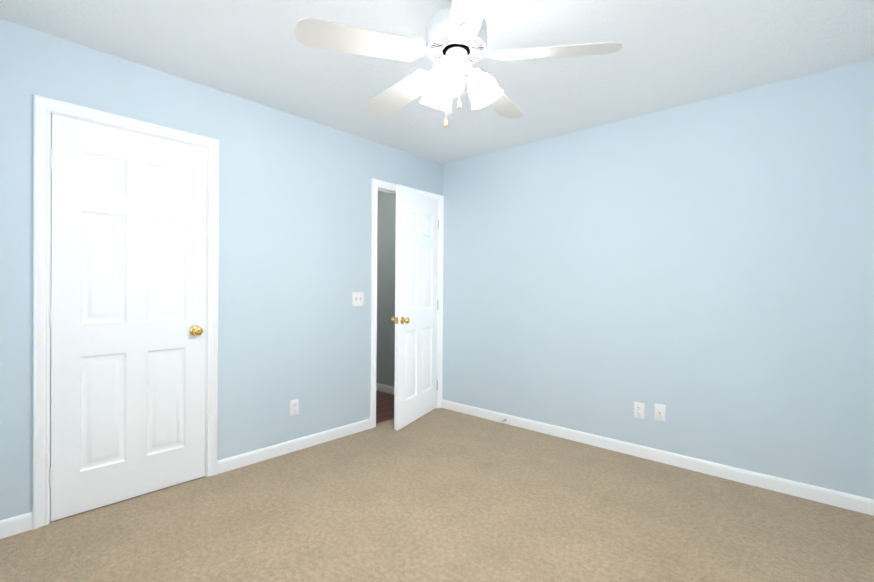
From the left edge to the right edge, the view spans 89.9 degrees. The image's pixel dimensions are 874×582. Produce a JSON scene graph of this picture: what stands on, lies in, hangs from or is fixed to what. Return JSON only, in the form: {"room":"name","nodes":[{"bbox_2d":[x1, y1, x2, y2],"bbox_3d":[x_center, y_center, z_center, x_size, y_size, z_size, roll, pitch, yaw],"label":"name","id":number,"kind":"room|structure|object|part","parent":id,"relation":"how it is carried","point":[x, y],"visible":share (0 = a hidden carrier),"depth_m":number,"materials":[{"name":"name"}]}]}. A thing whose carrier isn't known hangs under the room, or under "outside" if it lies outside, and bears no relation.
{"room":"empty bedroom","nodes":[
{"label":"empty bedroom","id":0,"kind":"room"},
{"bbox_2d":[50,476,204,522],"bbox_3d":[-1.957,1.187,2.719,0.720,0.050,1.290,1,0,42],"label":"floor","id":1,"kind":"structure","parent":0,"point":[124,500],"depth_m":2.43,"materials":[{"name":"carpet"}]},
{"bbox_2d":[0,18,442,519],"bbox_3d":[-1.234,-0.055,3.053,0.115,2.440,3.940,1,0,42],"label":"wall","id":2,"kind":"structure","parent":0,"point":[295,207],"depth_m":2.96,"materials":[{"name":"blue paint"}]},
{"bbox_2d":[0,512,32,538],"bbox_3d":[-2.198,1.123,1.902,0.012,0.083,0.652,1,0,42],"label":"baseboard","id":3,"kind":"structure","parent":2,"relation":"attached to","point":[18,524],"depth_m":2.10,"materials":[{"name":"white wood"}]},
{"bbox_2d":[32,94,218,529],"bbox_3d":[-1.730,0.127,2.503,0.115,2.075,0.776,1,0,42],"label":"door frame","id":4,"kind":"structure","parent":2,"relation":"attached to","point":[206,278],"depth_m":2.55,"materials":[{"name":"white wood"}]},
{"bbox_2d":[50,113,206,520],"bbox_3d":[-1.673,0.136,2.459,0.099,2.045,0.739,1,0,42],"label":"closet door","id":5,"kind":"structure","parent":2,"relation":"in","point":[128,328],"depth_m":2.42,"materials":[{"name":"white wood"}]},
{"bbox_3d":[-1.460,0.244,2.695,0.094,0.064,0.103,1,0,42],"label":"knob","id":6,"kind":"part","parent":5,"relation":"part of","materials":[{"name":"gold metal"}]},
{"bbox_2d":[217,419,370,473],"bbox_3d":[-0.983,1.125,3.255,0.012,0.083,1.252,1,0,42],"label":"baseboard","id":7,"kind":"structure","parent":2,"relation":"attached to","point":[234,462],"depth_m":3.15,"materials":[{"name":"white wood"}]},
{"bbox_2d":[290,399,298,416],"bbox_3d":[-1.038,0.851,3.192,0.009,0.115,0.070,1,0,42],"label":"electrical outlet","id":8,"kind":"object","parent":2,"relation":"attached to","point":[294,407],"visible":1,"depth_m":3.19,"materials":[{"name":"white plastic"}]},
{"bbox_2d":[352,292,363,305],"bbox_3d":[-0.644,0.067,3.612,0.019,0.116,0.116,1,0,42],"label":"switch plate","id":9,"kind":"object","parent":2,"relation":"attached to","point":[357,298],"visible":1,"depth_m":3.61,"materials":[{"name":"white plastic"}]},
{"bbox_2d":[370,178,443,428],"bbox_3d":[-0.299,0.129,4.098,0.115,2.075,0.825,1,0,42],"label":"door frame","id":10,"kind":"structure","parent":2,"relation":"attached to","point":[387,191],"depth_m":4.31,"materials":[{"name":"white wood"}]},
{"bbox_2d":[391,185,438,430],"bbox_3d":[-0.155,0.139,3.987,0.314,2.045,0.767,1,0,42],"label":"entry door","id":11,"kind":"structure","parent":2,"relation":"in","point":[414,319],"depth_m":3.93,"materials":[{"name":"white wood"}]},
{"bbox_3d":[-0.317,0.247,3.696,0.164,0.064,0.117,1,0,42],"label":"knob","id":12,"kind":"part","parent":11,"relation":"part of","materials":[{"name":"gold metal"}]},
{"bbox_3d":[-0.004,0.138,4.358,0.040,1.696,0.014,1,0,42],"label":"entry door hinge","id":13,"kind":"part","parent":11,"relation":"part of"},
{"bbox_2d":[376,390,393,423],"bbox_3d":[-0.991,1.186,4.136,1.065,0.050,1.850,1,0,42],"label":"floor","id":14,"kind":"structure","parent":0,"point":[384,406],"depth_m":4.41,"materials":[{"name":"brown wood"}]},
{"bbox_2d":[0,408,873,581],"bbox_3d":[0.043,1.207,1.905,3.455,0.050,3.710,1,0,42],"label":"floor carpet","id":15,"kind":"object","parent":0,"point":[440,495],"visible":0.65,"depth_m":2.22,"materials":[{"name":"beige carpet"}]},
{"bbox_2d":[0,0,873,163],"bbox_3d":[0.084,-1.298,1.872,3.630,0.080,3.940,1,0,42],"label":"ceiling","id":16,"kind":"structure","parent":0,"point":[669,54],"depth_m":2.32,"materials":[{"name":"white paint"}]},
{"bbox_2d":[294,0,621,126],"bbox_3d":[0.073,-0.962,1.849,1.212,0.591,1.220,1,0,42],"label":"fan","id":17,"kind":"object","parent":16,"relation":"hanging from","point":[456,39],"visible":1,"depth_m":1.73,"materials":[{"name":"white plastic"}]},
{"bbox_2d":[376,59,873,498],"bbox_3d":[0.981,-0.041,3.635,4.625,2.440,0.115,1,0,42],"label":"wall","id":18,"kind":"structure","parent":0,"point":[703,271],"depth_m":2.94,"materials":[{"name":"blue paint"}]},
{"bbox_2d":[376,383,393,394],"bbox_3d":[-0.388,1.120,4.830,0.975,0.083,0.012,1,0,42],"label":"baseboard","id":19,"kind":"structure","parent":18,"relation":"attached to","point":[385,388],"depth_m":4.99,"materials":[{"name":"white wood"}]},
{"bbox_2d":[634,402,644,419],"bbox_3d":[1.446,0.856,3.134,0.070,0.115,0.009,1,0,42],"label":"electrical outlet","id":20,"kind":"object","parent":18,"relation":"attached to","point":[639,410],"visible":1,"depth_m":3.13,"materials":[{"name":"white plastic"}]},
{"bbox_2d":[441,399,873,515],"bbox_3d":[1.284,1.142,3.276,3.360,0.083,0.012,1,0,42],"label":"baseboard","id":21,"kind":"structure","parent":18,"relation":"attached to","point":[860,504],"depth_m":2.91,"materials":[{"name":"white wood"}]},
{"bbox_2d":[655,403,665,421],"bbox_3d":[1.546,0.844,3.038,0.070,0.115,0.017,1,0,42],"label":"outlet","id":22,"kind":"object","parent":18,"relation":"attached to","point":[660,412],"visible":1,"depth_m":3.04,"materials":[{"name":"white plastic"}]}
]}

